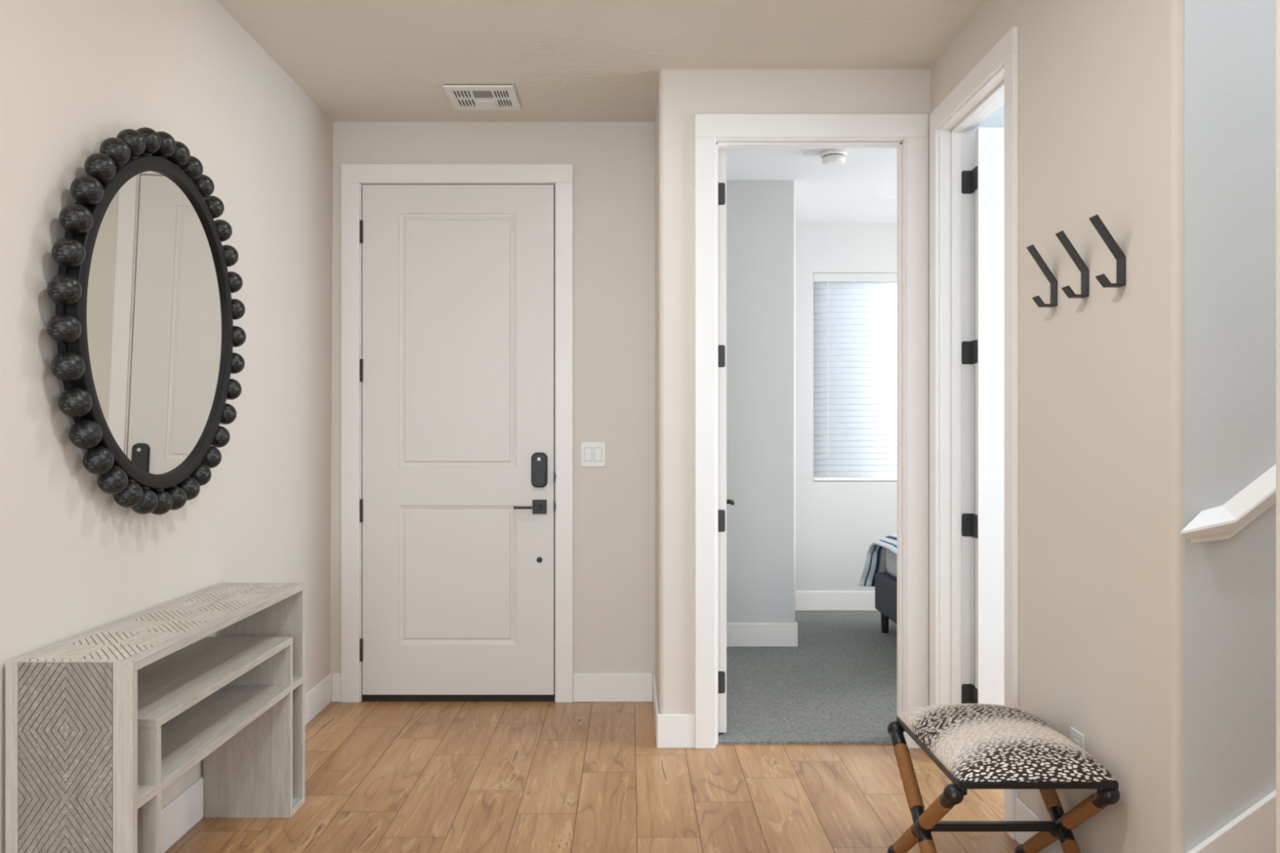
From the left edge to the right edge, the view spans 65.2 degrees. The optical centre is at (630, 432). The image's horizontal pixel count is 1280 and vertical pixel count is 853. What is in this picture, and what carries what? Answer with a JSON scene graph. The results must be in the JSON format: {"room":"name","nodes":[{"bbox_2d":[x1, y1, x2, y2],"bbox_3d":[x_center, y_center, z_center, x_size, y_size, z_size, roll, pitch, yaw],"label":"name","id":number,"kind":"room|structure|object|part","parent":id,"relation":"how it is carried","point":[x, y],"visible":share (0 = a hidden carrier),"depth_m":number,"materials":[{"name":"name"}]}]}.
{"room":"entryway","nodes":[
{"label":"entryway","id":0,"kind":"room"},
{"bbox_2d":[0,0,333,852],"bbox_3d":[-1.504,-0.096,0.826,0.192,2.742,8.051,0,0,0],"label":"wall","id":1,"kind":"structure","parent":0,"point":[75,75],"depth_m":3.03,"materials":[{"name":"beige paint"}]},
{"bbox_2d":[46,127,246,515],"bbox_3d":[-1.360,-0.311,2.918,0.098,1.105,1.107,0,0,0],"label":"wall mirror","id":2,"kind":"object","parent":1,"relation":"attached to","point":[144,331],"visible":1,"depth_m":2.81,"materials":[{"name":"black metal"}]},
{"bbox_3d":[-1.369,-0.312,2.918,0.016,0.873,0.873,1,0,0],"label":"glass","id":3,"kind":"part","parent":2,"relation":"part of","materials":[{"name":"white mirror"}]},
{"bbox_2d":[160,673,332,852],"bbox_3d":[-1.417,1.208,0.765,0.011,0.135,7.931,0,0,0],"label":"baseboard","id":4,"kind":"structure","parent":1,"relation":"attached to","point":[180,815],"depth_m":3.21,"materials":[{"name":"white paint"}]},
{"bbox_2d":[329,121,655,702],"bbox_3d":[-0.664,-0.096,4.791,1.558,2.742,0.120,0,0,0],"label":"wall","id":5,"kind":"structure","parent":0,"point":[614,162],"depth_m":4.73,"materials":[{"name":"beige paint"}]},
{"bbox_2d":[331,673,341,702],"bbox_3d":[-1.389,1.208,4.726,0.046,0.135,0.011,0,0,0],"label":"baseboard","id":6,"kind":"structure","parent":5,"relation":"attached to","point":[335,677],"depth_m":4.72,"materials":[{"name":"white paint"}]},
{"bbox_2d":[341,164,573,702],"bbox_3d":[-0.819,0.005,4.782,1.094,2.539,0.137,0,0,0],"label":"trim","id":7,"kind":"structure","parent":5,"relation":"attached to","point":[353,176],"depth_m":4.71,"materials":[{"name":"white paint"}]},
{"bbox_2d":[360,184,555,701],"bbox_3d":[-0.816,0.051,4.727,0.924,2.448,0.108,0,0,0],"label":"door","id":8,"kind":"structure","parent":5,"relation":"in","point":[457,364],"depth_m":4.73,"materials":[{"name":"white paint"}]},
{"bbox_3d":[-0.483,0.353,4.696,0.130,0.022,0.045,0,0,0],"label":"lever","id":9,"kind":"part","parent":8,"relation":"part of","materials":[{"name":"black metal"}]},
{"bbox_3d":[-0.430,0.353,4.723,0.067,0.067,0.011,0,0,0],"label":"handle","id":10,"kind":"part","parent":8,"relation":"part of","materials":[{"name":"black metal"}]},
{"bbox_2d":[581,442,605,466],"bbox_3d":[-0.178,0.106,4.726,0.116,0.116,0.010,0,0,0],"label":"light switch","id":11,"kind":"object","parent":5,"relation":"attached to","point":[593,454],"visible":1,"depth_m":4.72,"materials":[{"name":"white plastic"}]},
{"bbox_2d":[573,673,653,702],"bbox_3d":[-0.084,1.208,4.726,0.376,0.135,0.011,0,0,0],"label":"baseboard","id":12,"kind":"structure","parent":5,"relation":"attached to","point":[587,687],"depth_m":4.72,"materials":[{"name":"white paint"}]},
{"bbox_2d":[164,610,1019,852],"bbox_3d":[1.300,1.299,2.050,5.800,0.072,10.500,0,0,0],"label":"floor","id":13,"kind":"structure","parent":0,"point":[381,776],"depth_m":3.70,"materials":[{"name":"brown wood"}]},
{"bbox_2d":[5,582,305,852],"bbox_3d":[-1.266,0.897,2.852,0.288,0.756,1.194,0,0,0],"label":"console table","id":14,"kind":"object","parent":13,"relation":"on","point":[94,740],"visible":1,"depth_m":2.50,"materials":[{"name":"grey wood"}]},
{"bbox_3d":[-1.266,0.897,2.267,0.288,0.756,0.023,0,0,0],"label":"panel","id":15,"kind":"part","parent":14,"relation":"part of","materials":[{"name":"grey wood"}]},
{"bbox_2d":[137,785,156,809],"bbox_3d":[-1.267,0.849,2.326,0.286,0.022,0.095,0,0,0],"label":"cubby shelf","id":16,"kind":"object","parent":14,"relation":"attached to","point":[145,793],"depth_m":2.34,"materials":[{"name":"grey wood"}]},
{"bbox_3d":[-1.267,0.989,2.385,0.286,0.572,0.023,0,0,0],"label":"panel","id":17,"kind":"part","parent":14,"relation":"part of","materials":[{"name":"grey wood"}]},
{"bbox_2d":[137,636,293,728],"bbox_3d":[-1.267,0.692,2.852,0.286,0.022,0.955,0,0,0],"label":"shelf","id":18,"kind":"object","parent":14,"relation":"attached to","point":[168,686],"depth_m":2.85,"materials":[{"name":"grey wood"}]},
{"bbox_2d":[160,685,290,791],"bbox_3d":[-1.267,0.849,2.852,0.286,0.022,0.908,0,0,0],"label":"shelf","id":19,"kind":"object","parent":14,"relation":"attached to","point":[189,737],"depth_m":2.88,"materials":[{"name":"grey wood"}]},
{"bbox_3d":[-1.267,0.989,3.317,0.286,0.572,0.023,0,0,0],"label":"panel","id":20,"kind":"part","parent":14,"relation":"part of","materials":[{"name":"grey wood"}]},
{"bbox_3d":[-1.266,0.909,3.438,0.288,0.732,0.023,0,0,0],"label":"panel","id":21,"kind":"part","parent":14,"relation":"part of","materials":[{"name":"grey wood"}]},
{"bbox_2d":[293,676,302,689],"bbox_3d":[-1.267,0.849,3.377,0.286,0.022,0.096,0,0,0],"label":"cubby shelf","id":22,"kind":"object","parent":14,"relation":"attached to","point":[297,681],"depth_m":3.40,"materials":[{"name":"grey wood"}]},
{"bbox_2d":[875,548,897,633],"bbox_3d":[2.590,0.969,5.670,2.060,0.588,1.480,0,0,0],"label":"bed","id":23,"kind":"object","parent":13,"relation":"on","point":[886,583],"visible":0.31,"depth_m":6.17,"materials":[{"name":"grey fabric"}]},
{"bbox_2d":[858,533,897,586],"bbox_3d":[1.992,0.815,5.803,1.001,0.383,1.506,0,0,0],"label":"blanket","id":24,"kind":"object","parent":23,"relation":"on","point":[876,556],"visible":0.12,"depth_m":6.48,"materials":[{"name":"fabric"}]},
{"bbox_3d":[1.600,1.198,6.300,0.052,0.130,0.052,0,0,0],"label":"leg","id":25,"kind":"part","parent":23,"relation":"part of","materials":[{"name":"black wood"}]},
{"bbox_3d":[2.590,1.016,5.670,2.060,0.239,1.480,0,0,0],"label":"frame","id":26,"kind":"part","parent":23,"relation":"part of","materials":[{"name":"grey fabric"}]},
{"bbox_3d":[2.600,0.790,5.670,1.980,0.230,1.400,0,0,0],"label":"mattress","id":27,"kind":"part","parent":23,"relation":"part of","materials":[{"name":"white fabric"}]},
{"bbox_2d":[887,703,1119,852],"bbox_3d":[0.977,1.023,2.706,0.428,0.502,0.580,0,0,0],"label":"stool","id":28,"kind":"object","parent":13,"relation":"on","point":[976,746],"visible":1,"depth_m":2.60,"materials":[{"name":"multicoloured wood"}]},
{"bbox_3d":[0.807,0.873,2.444,0.028,0.021,0.028,0,0,0],"label":"frame post","id":29,"kind":"part","parent":28,"relation":"part of","materials":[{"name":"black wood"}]},
{"bbox_3d":[0.986,0.856,2.701,0.389,0.017,0.567,0,0,0],"label":"seat frame","id":30,"kind":"part","parent":28,"relation":"part of","materials":[{"name":"black wood"}]},
{"bbox_2d":[897,703,1117,782],"bbox_3d":[0.986,0.809,2.701,0.385,0.074,0.563,0,0,0],"label":"seat cushion","id":31,"kind":"object","parent":28,"relation":"on","point":[967,742],"depth_m":2.54,"materials":[{"name":"fabric"}]},
{"bbox_2d":[216,0,986,222],"bbox_3d":[1.300,-1.521,2.050,5.800,0.108,10.500,0,0,0],"label":"ceiling","id":32,"kind":"structure","parent":0,"point":[357,60],"depth_m":3.86,"materials":[{"name":"beige paint"}]},
{"bbox_2d":[442,84,520,110],"bbox_3d":[-0.643,-1.459,4.366,0.297,0.016,0.300,0,0,0],"label":"ceiling vent","id":33,"kind":"object","parent":32,"relation":"in","point":[462,97],"visible":1,"depth_m":4.35,"materials":[{"name":"white plastic"}]},
{"bbox_2d":[820,148,846,165],"bbox_3d":[1.075,-1.452,5.300,0.136,0.060,0.136,0,0,0],"label":"smoke detector","id":34,"kind":"object","parent":32,"relation":"attached to","point":[833,157],"visible":1,"depth_m":5.25,"materials":[{"name":"white plastic"}]},
{"bbox_2d":[726,180,795,623],"bbox_3d":[0.603,-0.125,6.485,0.736,2.800,1.190,0,0,0],"label":"wall","id":35,"kind":"structure","parent":0,"point":[761,214],"depth_m":5.89,"materials":[{"name":"grey paint"}]},
{"bbox_2d":[726,621,797,647],"bbox_3d":[0.614,1.194,6.479,0.737,0.138,1.201,0,0,0],"label":"baseboard","id":36,"kind":"structure","parent":35,"relation":"attached to","point":[738,635],"depth_m":5.88,"materials":[{"name":"white paint"}]},
{"bbox_2d":[655,69,1004,714],"bbox_3d":[2.058,-0.096,4.441,3.885,2.742,0.819,0,0,0],"label":"wall","id":37,"kind":"structure","parent":0,"point":[682,94],"depth_m":4.04,"materials":[{"name":"beige paint"}]},
{"bbox_2d":[653,674,694,748],"bbox_3d":[0.181,1.208,4.377,0.155,0.135,0.687,0,0,0],"label":"baseboard","id":38,"kind":"structure","parent":37,"relation":"attached to","point":[672,731],"depth_m":4.03,"materials":[{"name":"white paint"}]},
{"bbox_2d":[718,149,734,733],"bbox_3d":[0.428,0.038,4.541,0.095,2.430,0.766,0,0,4],"label":"door","id":39,"kind":"structure","parent":37,"relation":"in","point":[722,501],"depth_m":4.17,"materials":[{"name":"white paint"}]},
{"bbox_3d":[0.470,0.338,4.805,0.050,0.022,0.127,0,0,3],"label":"lever","id":40,"kind":"part","parent":39,"relation":"part of","materials":[{"name":"black metal"}]},
{"bbox_2d":[694,113,928,748],"bbox_3d":[0.729,-0.004,4.104,0.940,2.557,0.154,0,0,0],"label":"trim","id":41,"kind":"structure","parent":37,"relation":"attached to","point":[908,133],"depth_m":4.03,"materials":[{"name":"white paint"}]},
{"bbox_2d":[795,222,897,591],"bbox_3d":[2.550,-0.125,7.155,3.300,2.800,0.150,0,0,0],"label":"wall","id":42,"kind":"structure","parent":0,"point":[837,522],"depth_m":7.08,"materials":[{"name":"grey paint"}]},
{"bbox_2d":[795,591,877,610],"bbox_3d":[2.541,1.194,7.074,3.118,0.138,0.011,0,0,0],"label":"baseboard","id":43,"kind":"structure","parent":42,"relation":"attached to","point":[804,600],"depth_m":7.07,"materials":[{"name":"white paint"}]},
{"bbox_2d":[813,272,897,480],"bbox_3d":[1.855,-0.392,7.123,1.121,1.474,0.063,0,0,0],"label":"window blind","id":44,"kind":"object","parent":42,"relation":"attached to","point":[855,314],"visible":0.63,"depth_m":7.12,"materials":[{"name":"white plastic"}]},
{"bbox_3d":[1.401,-0.369,7.103,0.002,1.401,0.002,0,0,0],"label":"ladder cord","id":45,"kind":"part","parent":44,"relation":"part of","materials":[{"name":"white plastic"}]},
{"bbox_3d":[1.855,0.334,7.125,1.117,0.022,0.040,0,0,0],"label":"rail","id":46,"kind":"part","parent":44,"relation":"part of","materials":[{"name":"white plastic"}]},
{"bbox_2d":[930,0,1184,852],"bbox_3d":[1.271,-0.096,3.136,0.120,2.742,1.815,0,0,0],"label":"wall","id":47,"kind":"structure","parent":0,"point":[1101,82],"depth_m":2.58,"materials":[{"name":"beige paint"}]},
{"bbox_2d":[928,26,1017,839],"bbox_3d":[1.271,0.003,3.566,0.154,2.545,0.879,0,0,0],"label":"trim","id":48,"kind":"structure","parent":47,"relation":"attached to","point":[993,82],"depth_m":3.91,"materials":[{"name":"white paint"}]},
{"bbox_2d":[961,127,1004,705],"bbox_3d":[1.663,0.048,3.874,0.736,2.430,0.085,0,0,0],"label":"door","id":49,"kind":"structure","parent":47,"relation":"in","point":[986,179],"depth_m":3.83,"materials":[{"name":"white paint"}]},
{"bbox_2d":[1015,797,1063,852],"bbox_3d":[1.206,1.208,2.683,0.011,0.135,0.885,0,0,0],"label":"baseboard","id":50,"kind":"structure","parent":47,"relation":"attached to","point":[1023,813],"depth_m":3.04,"materials":[{"name":"white paint"}]},
{"bbox_2d":[1026,244,1057,306],"bbox_3d":[1.174,-0.446,2.858,0.074,0.174,0.040,0,0,0],"label":"coat hook","id":51,"kind":"object","parent":47,"relation":"attached to","point":[1033,251],"visible":1,"depth_m":2.85,"materials":[{"name":"black metal"}]},
{"bbox_2d":[1055,230,1088,297],"bbox_3d":[1.174,-0.446,2.662,0.074,0.174,0.040,0,0,0],"label":"coat hook","id":52,"kind":"object","parent":47,"relation":"attached to","point":[1061,236],"visible":1,"depth_m":2.65,"materials":[{"name":"black metal"}]},
{"bbox_2d":[1070,727,1084,750],"bbox_3d":[1.207,0.867,2.706,0.008,0.116,0.078,0,0,0],"label":"wall outlet","id":53,"kind":"object","parent":47,"relation":"attached to","point":[1076,736],"visible":0.3,"depth_m":2.70,"materials":[{"name":"white plastic"}]},
{"bbox_2d":[1072,738,1079,746],"bbox_3d":[1.204,0.847,2.706,0.002,0.028,0.034,0,0,0],"label":"socket","id":54,"kind":"object","parent":53,"relation":"attached to","point":[1075,740],"depth_m":2.70,"materials":[{"name":"white plastic"}]},
{"bbox_2d":[1088,214,1125,287],"bbox_3d":[1.174,-0.446,2.466,0.074,0.174,0.040,0,0,0],"label":"coat hook","id":55,"kind":"object","parent":47,"relation":"attached to","point":[1095,220],"visible":1,"depth_m":2.46,"materials":[{"name":"black metal"}]},
{"bbox_2d":[1184,0,1275,852],"bbox_3d":[2.616,-1.325,2.278,2.767,5.200,0.102,0,0,0],"label":"wall","id":56,"kind":"structure","parent":0,"point":[1230,45],"depth_m":2.23,"materials":[{"name":"grey paint"}]},
{"bbox_2d":[1180,464,1275,542],"bbox_3d":[1.775,-0.196,2.211,1.149,0.880,0.048,0,0,0],"label":"handrail","id":57,"kind":"object","parent":56,"relation":"attached to","point":[1223,522],"visible":1,"depth_m":2.20,"materials":[{"name":"white paint"}]},
{"bbox_2d":[1187,789,1275,852],"bbox_3d":[1.806,0.689,2.219,1.187,1.172,0.016,0,0,0],"label":"trim","id":58,"kind":"structure","parent":56,"relation":"attached to","point":[1253,831],"depth_m":2.21,"materials":[{"name":"white paint"}]},
{"bbox_2d":[1275,0,1279,852],"bbox_3d":[2.414,-0.096,-0.950,3.171,2.742,4.500,0,0,0],"label":"wall","id":59,"kind":"structure","parent":0,"point":[1277,2],"depth_m":1.28,"materials":[{"name":"beige paint"}]}
]}

